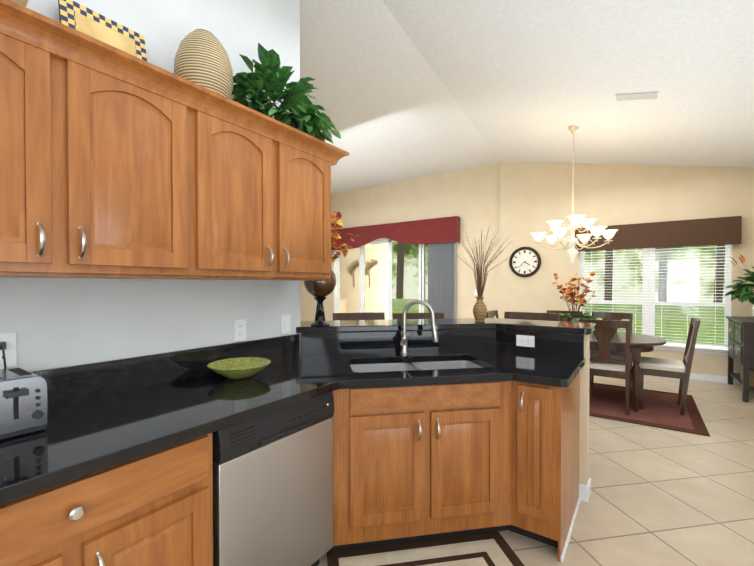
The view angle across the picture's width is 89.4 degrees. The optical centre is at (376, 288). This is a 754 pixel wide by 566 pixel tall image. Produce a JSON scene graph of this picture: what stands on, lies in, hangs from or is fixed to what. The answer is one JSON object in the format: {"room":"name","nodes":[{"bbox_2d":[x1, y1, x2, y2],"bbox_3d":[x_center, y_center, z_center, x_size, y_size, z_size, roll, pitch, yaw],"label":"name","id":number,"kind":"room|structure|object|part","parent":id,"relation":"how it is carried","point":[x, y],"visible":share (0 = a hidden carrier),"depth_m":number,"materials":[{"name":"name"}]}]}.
{"room":"kitchen","nodes":[
{"label":"kitchen","id":0,"kind":"room"},
{"bbox_2d":[0,0,300,371],"bbox_3d":[-1.928,-0.583,0.542,0.130,3.900,4.810,0,1,35],"label":"wall","id":1,"kind":"structure","parent":0,"point":[51,323],"depth_m":1.76,"materials":[{"name":"grey paint"}]},
{"bbox_2d":[0,333,16,368],"bbox_3d":[-1.307,0.218,1.319,0.008,0.125,0.085,0,1,35],"label":"outlet","id":2,"kind":"object","parent":1,"relation":"attached to","point":[9,339],"visible":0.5,"depth_m":1.34,"materials":[{"name":"white plastic"}]},
{"bbox_2d":[0,0,199,279],"bbox_3d":[-1.125,-0.425,1.281,0.337,0.746,0.854,0,1,35],"label":"upper cabinet","id":3,"kind":"object","parent":1,"relation":"attached to","point":[116,163],"depth_m":1.25,"materials":[{"name":"brown wood"}]},
{"bbox_2d":[11,0,27,6],"bbox_3d":[-1.223,-0.911,1.138,0.300,0.225,0.300,0,1,35],"label":"wicker basket","id":4,"kind":"object","parent":3,"relation":"on","point":[23,2],"visible":0.05,"depth_m":1.19,"materials":[{"name":"beige wicker"}]},
{"bbox_2d":[58,0,146,60],"bbox_3d":[-1.073,-0.948,1.517,0.074,0.291,0.295,0,1,35],"label":"plaque","id":5,"kind":"object","parent":3,"relation":"on","point":[84,19],"visible":0.29,"depth_m":1.51,"materials":[{"name":"yellow"}]},
{"bbox_2d":[31,334,299,407],"bbox_3d":[-1.256,0.372,1.377,0.022,0.143,2.630,0,1,35],"label":"backsplash","id":6,"kind":"structure","parent":1,"relation":"attached to","point":[69,384],"depth_m":1.69,"materials":[{"name":"black stone"}]},
{"bbox_2d":[234,319,245,341],"bbox_3d":[-0.757,0.229,2.108,0.008,0.118,0.075,0,1,35],"label":"outlet","id":7,"kind":"object","parent":1,"relation":"attached to","point":[239,330],"visible":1,"depth_m":2.10,"materials":[{"name":"white plastic"}]},
{"bbox_2d":[196,88,335,279],"bbox_3d":[-0.638,-0.433,1.980,0.337,0.746,0.849,0,1,35],"label":"upper cabinet","id":8,"kind":"object","parent":1,"relation":"attached to","point":[265,185],"depth_m":1.81,"materials":[{"name":"brown wood"}]},
{"bbox_2d":[174,29,232,98],"bbox_3d":[-0.794,-0.986,1.752,0.250,0.360,0.250,0,1,35],"label":"vase","id":9,"kind":"object","parent":8,"relation":"on","point":[201,58],"visible":0.69,"depth_m":1.66,"materials":[{"name":"wicker"}]},
{"bbox_2d":[231,42,340,143],"bbox_3d":[-0.457,-1.013,2.077,0.497,0.460,0.606,0,1,35],"label":"greenery","id":10,"kind":"object","parent":8,"relation":"on","point":[308,117],"visible":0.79,"depth_m":1.95,"materials":[{"name":"plant"}]},
{"bbox_2d":[281,314,290,333],"bbox_3d":[-0.568,0.218,2.376,0.012,0.118,0.075,0,1,35],"label":"light switch","id":11,"kind":"object","parent":1,"relation":"attached to","point":[285,323],"visible":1,"depth_m":2.37,"materials":[{"name":"white plastic"}]},
{"bbox_2d":[300,163,499,320],"bbox_3d":[-0.322,-0.683,9.167,6.640,3.900,0.200,0,1,35],"label":"wall","id":12,"kind":"structure","parent":0,"point":[470,197],"depth_m":7.72,"materials":[{"name":"beige paint"}]},
{"bbox_2d":[334,238,427,319],"bbox_3d":[0.298,0.052,8.744,3.250,2.440,0.198,0,1,35],"label":"door","id":13,"kind":"structure","parent":12,"relation":"in","point":[361,274],"depth_m":8.95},
{"bbox_2d":[331,216,459,249],"bbox_3d":[0.143,-1.202,8.617,3.625,0.510,0.158,0,1,35],"label":"valance","id":14,"kind":"object","parent":12,"relation":"attached to","point":[437,230],"visible":0.75,"depth_m":8.14,"materials":[{"name":"red fabric"}]},
{"bbox_2d":[428,242,456,318],"bbox_3d":[0.221,0.008,8.602,3.385,2.470,0.086,0,1,35],"label":"door blinds","id":15,"kind":"object","parent":12,"relation":"attached to","point":[442,277],"visible":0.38,"depth_m":7.78,"materials":[{"name":"grey"}]},
{"bbox_2d":[301,329,568,355],"bbox_3d":[0.360,0.814,2.559,1.595,1.058,1.090,0,1,35],"label":"wall","id":16,"kind":"structure","parent":0,"point":[422,330],"depth_m":2.58,"materials":[{"name":"beige paint"}]},
{"bbox_2d":[296,318,595,334],"bbox_3d":[0.399,0.262,2.658,1.855,0.039,1.394,0,1,35],"label":"bar","id":17,"kind":"object","parent":16,"relation":"on","point":[460,323],"visible":0.94,"depth_m":2.61,"materials":[{"name":"black stone"}]},
{"bbox_2d":[304,270,335,326],"bbox_3d":[-0.378,0.041,2.528,0.216,0.403,0.216,0,1,35],"label":"vase","id":18,"kind":"object","parent":17,"relation":"on","point":[319,290],"visible":0.77,"depth_m":2.47,"materials":[{"name":"black paint"}]},
{"bbox_2d":[315,211,359,321],"bbox_3d":[-0.300,-0.164,2.823,0.287,0.807,0.244,0,1,35],"label":"flower arrangement","id":19,"kind":"object","parent":17,"relation":"on","point":[338,224],"visible":0.62,"depth_m":2.79,"materials":[{"name":"orange plant"}]},
{"bbox_2d":[456,225,509,321],"bbox_3d":[0.748,-0.100,2.768,0.423,0.680,0.411,0,1,35],"label":"vase","id":20,"kind":"object","parent":17,"relation":"on","point":[479,310],"visible":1,"depth_m":2.75,"materials":[{"name":"brown wicker"}]},
{"bbox_2d":[516,335,534,346],"bbox_3d":[1.007,0.353,2.586,0.118,0.075,0.008,0,1,35],"label":"outlet","id":21,"kind":"object","parent":16,"relation":"attached to","point":[525,340],"visible":1,"depth_m":2.58,"materials":[{"name":"white plastic"}]},
{"bbox_2d":[496,329,583,355],"bbox_3d":[1.075,0.358,2.560,0.559,0.143,0.020,0,1,35],"label":"backsplash","id":22,"kind":"structure","parent":16,"relation":"attached to","point":[560,344],"depth_m":2.52,"materials":[{"name":"black stone"}]},
{"bbox_2d":[300,0,753,192],"bbox_3d":[-1.738,-1.991,3.831,10.800,0.962,10.850,0,1,35],"label":"ceiling","id":23,"kind":"structure","parent":0,"point":[407,89],"depth_m":3.77,"materials":[{"name":"white paint"}]},
{"bbox_2d":[530,126,617,263],"bbox_3d":[2.485,-1.191,4.828,0.974,1.736,0.987,0,1,35],"label":"chandelier","id":24,"kind":"object","parent":23,"relation":"hanging from","point":[573,241],"visible":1,"depth_m":4.80,"materials":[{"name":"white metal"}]},
{"bbox_2d":[614,91,659,100],"bbox_3d":[2.542,-1.888,3.732,0.373,0.086,0.170,0,1,35],"label":"ceiling vent","id":25,"kind":"object","parent":23,"relation":"in","point":[637,96],"visible":1,"depth_m":3.71,"materials":[{"name":"grey metal"}]},
{"bbox_2d":[317,375,753,565],"bbox_3d":[-1.738,1.368,3.870,10.800,0.080,10.850,0,1,35],"label":"floor","id":26,"kind":"structure","parent":0,"point":[662,497],"depth_m":2.49,"materials":[{"name":"tile"}]},
{"bbox_2d":[0,433,212,565],"bbox_3d":[-1.041,0.921,1.163,0.626,0.872,0.805,0,1,35],"label":"base cabinet","id":27,"kind":"object","parent":26,"relation":"on","point":[154,509],"visible":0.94,"depth_m":1.07,"materials":[{"name":"brown wood"}]},
{"bbox_2d":[212,392,333,565],"bbox_3d":[-0.609,0.917,1.736,0.588,0.865,0.604,0,1,35],"label":"dishwasher","id":28,"kind":"object","parent":26,"relation":"on","point":[273,488],"visible":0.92,"depth_m":1.54,"materials":[{"name":"silver metal"}]},
{"bbox_2d":[333,312,384,319],"bbox_3d":[-0.120,0.769,3.147,0.460,1.112,0.533,0,1,-10],"label":"bar stool","id":29,"kind":"object","parent":26,"relation":"on","point":[362,316],"visible":0.15,"depth_m":3.37,"materials":[{"name":"brown wood"}]},
{"bbox_2d":[393,313,443,318],"bbox_3d":[0.403,0.769,3.111,0.460,1.112,0.533,0,1,-10],"label":"bar stool","id":30,"kind":"object","parent":26,"relation":"on","point":[418,315],"visible":0.17,"depth_m":3.34,"materials":[{"name":"brown wood"}]},
{"bbox_2d":[327,531,523,565],"bbox_3d":[0.264,1.346,1.702,0.940,0.010,0.652,0,1,-10],"label":"kitchen mat","id":31,"kind":"object","parent":26,"relation":"on","point":[488,549],"visible":0.94,"depth_m":1.93,"materials":[{"name":"beige fabric"}]},
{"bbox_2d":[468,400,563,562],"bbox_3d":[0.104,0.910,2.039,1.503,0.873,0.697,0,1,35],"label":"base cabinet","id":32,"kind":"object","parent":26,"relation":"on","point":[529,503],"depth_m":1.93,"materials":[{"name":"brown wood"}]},
{"bbox_2d":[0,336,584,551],"bbox_3d":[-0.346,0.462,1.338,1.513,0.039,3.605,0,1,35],"label":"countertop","id":33,"kind":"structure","parent":32,"relation":"on","point":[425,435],"depth_m":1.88,"materials":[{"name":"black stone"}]},
{"bbox_2d":[0,341,47,439],"bbox_3d":[-1.185,0.313,1.216,0.314,0.258,0.159,0,1,35],"label":"toaster","id":34,"kind":"object","parent":33,"relation":"on","point":[23,401],"visible":1,"depth_m":1.15,"materials":[{"name":"silver metal"}]},
{"bbox_3d":[-1.269,0.309,1.325,0.050,0.253,0.076,0,1,35],"label":"cord","id":35,"kind":"part","parent":34,"relation":"part of","materials":[{"name":"black plastic"}]},
{"bbox_2d":[207,357,270,378],"bbox_3d":[-0.678,0.400,1.883,0.296,0.070,0.296,0,1,35],"label":"fruit bowl","id":36,"kind":"object","parent":33,"relation":"on","point":[240,368],"visible":1,"depth_m":1.91,"materials":[{"name":"ceramic"}]},
{"bbox_2d":[350,360,482,372],"bbox_3d":[0.238,0.551,2.240,0.826,0.160,0.826,0,1,35],"label":"sink","id":37,"kind":"object","parent":33,"relation":"in","point":[377,365],"depth_m":2.41,"materials":[{"name":"silver metal"}]},
{"bbox_2d":[400,300,437,354],"bbox_3d":[0.264,0.250,2.465,0.245,0.357,0.128,0,1,35],"label":"faucet","id":38,"kind":"object","parent":33,"relation":"on","point":[405,340],"depth_m":2.48,"materials":[{"name":"silver metal"}]},
{"bbox_2d":[504,312,559,320],"bbox_3d":[1.239,0.768,3.204,0.460,1.112,0.533,0,1,35],"label":"bar stool","id":39,"kind":"object","parent":26,"relation":"on","point":[534,316],"visible":0.21,"depth_m":3.39,"materials":[{"name":"brown wood"}]},
{"bbox_2d":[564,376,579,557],"bbox_3d":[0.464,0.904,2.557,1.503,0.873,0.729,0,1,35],"label":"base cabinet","id":40,"kind":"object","parent":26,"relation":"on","point":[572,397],"depth_m":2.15,"materials":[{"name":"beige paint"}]},
{"bbox_2d":[579,334,590,501],"bbox_3d":[1.332,0.815,2.473,0.096,1.058,0.134,0,1,35],"label":"half wall","id":41,"kind":"structure","parent":26,"relation":"on","point":[584,486],"depth_m":2.42,"materials":[{"name":"beige paint"}]},
{"bbox_2d":[589,383,709,436],"bbox_3d":[2.530,1.312,4.703,2.230,0.008,1.540,0,1,35],"label":"dining rug","id":42,"kind":"object","parent":26,"relation":"on","point":[660,409],"visible":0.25,"depth_m":4.16,"materials":[{"name":"red carpet"}]},
{"bbox_2d":[486,310,498,317],"bbox_3d":[1.787,0.805,5.191,0.534,0.992,0.460,0,1,35],"label":"dining chair","id":43,"kind":"object","parent":42,"relation":"on","point":[491,314],"visible":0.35,"depth_m":5.36,"materials":[{"name":"brown wood"}]},
{"bbox_2d":[559,318,567,321],"bbox_3d":[2.044,0.813,4.516,0.460,0.992,0.534,0,1,35],"label":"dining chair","id":44,"kind":"object","parent":42,"relation":"on","point":[564,319],"visible":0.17,"depth_m":4.20,"materials":[{"name":"brown wood"}]},
{"bbox_2d":[547,310,582,318],"bbox_3d":[2.509,0.805,5.184,0.460,0.992,0.534,0,1,35],"label":"dining chair","id":45,"kind":"object","parent":42,"relation":"on","point":[555,311],"visible":0.15,"depth_m":5.38,"materials":[{"name":"brown wood"}]},
{"bbox_2d":[579,319,630,414],"bbox_3d":[2.512,0.817,4.190,0.460,0.992,0.534,0,1,35],"label":"dining chair","id":46,"kind":"object","parent":42,"relation":"on","point":[603,363],"visible":0.65,"depth_m":4.00,"materials":[{"name":"brown wood"}]},
{"bbox_2d":[589,312,632,392],"bbox_3d":[2.977,0.809,4.858,0.460,0.992,0.534,0,1,35],"label":"dining chair","id":47,"kind":"object","parent":42,"relation":"on","point":[612,316],"visible":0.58,"depth_m":4.91,"materials":[{"name":"brown wood"}]},
{"bbox_2d":[590,332,665,411],"bbox_3d":[2.498,0.933,4.697,1.700,0.748,1.120,0,1,35],"label":"dining table","id":48,"kind":"object","parent":42,"relation":"on","point":[639,343],"visible":0.38,"depth_m":4.09,"materials":[{"name":"brown wood"}]},
{"bbox_2d":[551,272,596,321],"bbox_3d":[2.370,0.178,4.533,0.534,0.762,0.587,0,1,35],"label":"centerpiece","id":49,"kind":"object","parent":48,"relation":"on","point":[580,296],"visible":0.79,"depth_m":4.50,"materials":[{"name":"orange plant"}]},
{"bbox_2d":[639,318,699,415],"bbox_3d":[3.209,0.816,4.200,0.534,0.992,0.460,0,1,35],"label":"dining chair","id":50,"kind":"object","parent":42,"relation":"on","point":[669,368],"visible":1,"depth_m":4.08,"materials":[{"name":"brown wood"}]},
{"bbox_2d":[726,316,753,401],"bbox_3d":[4.728,0.843,4.702,0.497,0.928,1.030,0,1,35],"label":"sideboard","id":51,"kind":"object","parent":26,"relation":"on","point":[740,340],"visible":1,"depth_m":4.49,"materials":[{"name":"black wood"}]},
{"bbox_2d":[725,254,753,318],"bbox_3d":[4.570,-0.023,4.557,0.609,0.803,0.814,0,1,35],"label":"potted plant","id":52,"kind":"object","parent":51,"relation":"on","point":[742,291],"visible":1,"depth_m":4.61,"materials":[{"name":"green plant"}]},
{"bbox_2d":[499,161,753,376],"bbox_3d":[3.928,-0.647,6.083,3.860,3.900,0.200,0,1,35],"label":"wall","id":53,"kind":"structure","parent":0,"point":[535,197],"depth_m":6.17,"materials":[{"name":"beige paint"}]},
{"bbox_2d":[509,247,540,276],"bbox_3d":[2.647,-0.486,6.827,0.550,0.550,0.045,0,1,35],"label":"wall clock","id":54,"kind":"object","parent":53,"relation":"attached to","point":[524,261],"visible":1,"depth_m":6.82,"materials":[{"name":"brown metal"}]},
{"bbox_2d":[579,244,732,354],"bbox_3d":[4.194,0.095,5.879,1.960,1.640,0.244,0,1,35],"label":"window","id":55,"kind":"structure","parent":53,"relation":"in","point":[648,306],"depth_m":5.83,"materials":[{"name":"clear glass"}]},
{"bbox_2d":[581,246,729,348],"bbox_3d":[4.176,0.063,5.852,1.840,1.548,0.056,0,1,35],"label":"blinds","id":56,"kind":"object","parent":55,"relation":"attached to","point":[681,344],"visible":0.71,"depth_m":5.74,"materials":[{"name":"white plastic"}]},
{"bbox_2d":[575,216,741,250],"bbox_3d":[4.116,-0.804,5.748,2.010,0.380,0.128,0,1,35],"label":"valance","id":57,"kind":"object","parent":53,"relation":"attached to","point":[708,231],"visible":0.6,"depth_m":5.54,"materials":[{"name":"brown fabric"}]},
{"bbox_2d":[689,373,737,383],"bbox_3d":[3.768,1.258,6.086,3.620,0.090,0.014,0,1,35],"label":"baseboard","id":58,"kind":"structure","parent":53,"relation":"attached to","point":[712,378],"depth_m":5.40,"materials":[{"name":"white wood"}]},
{"label":"outside","id":59,"kind":"structure","parent":0,"visible":0},
{"bbox_2d":[392,242,724,322],"bbox_3d":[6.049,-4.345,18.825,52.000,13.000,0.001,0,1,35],"label":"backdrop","id":60,"kind":"structure","parent":59,"point":[660,292],"depth_m":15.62,"materials":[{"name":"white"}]},
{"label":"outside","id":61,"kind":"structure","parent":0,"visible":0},
{"bbox_2d":[392,309,723,344],"bbox_3d":[2.807,1.268,14.238,52.000,0.001,11.340,0,1,35],"label":"lawn","id":62,"kind":"structure","parent":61,"point":[672,336],"depth_m":12.16,"materials":[{"name":"green plant"}]},
{"bbox_2d":[340,243,387,319],"bbox_3d":[-0.598,-0.155,11.085,8.000,2.900,2.280,0,1,35],"label":"wall","id":63,"kind":"structure","parent":62,"relation":"on","point":[349,302],"depth_m":12.06,"materials":[{"name":"beige paint"}]},
{"bbox_2d":[347,260,358,286],"bbox_3d":[-0.746,-0.506,12.348,0.566,0.873,0.038,0,1,35],"label":"art","id":64,"kind":"object","parent":63,"relation":"attached to","point":[355,267],"depth_m":12.35,"materials":[{"name":"gold metal"}]},
{"bbox_2d":[365,260,377,286],"bbox_3d":[-0.199,-0.499,11.967,0.583,0.870,0.038,0,1,35],"label":"art","id":65,"kind":"object","parent":63,"relation":"attached to","point":[376,262],"depth_m":11.98,"materials":[{"name":"gold metal"}]}
]}

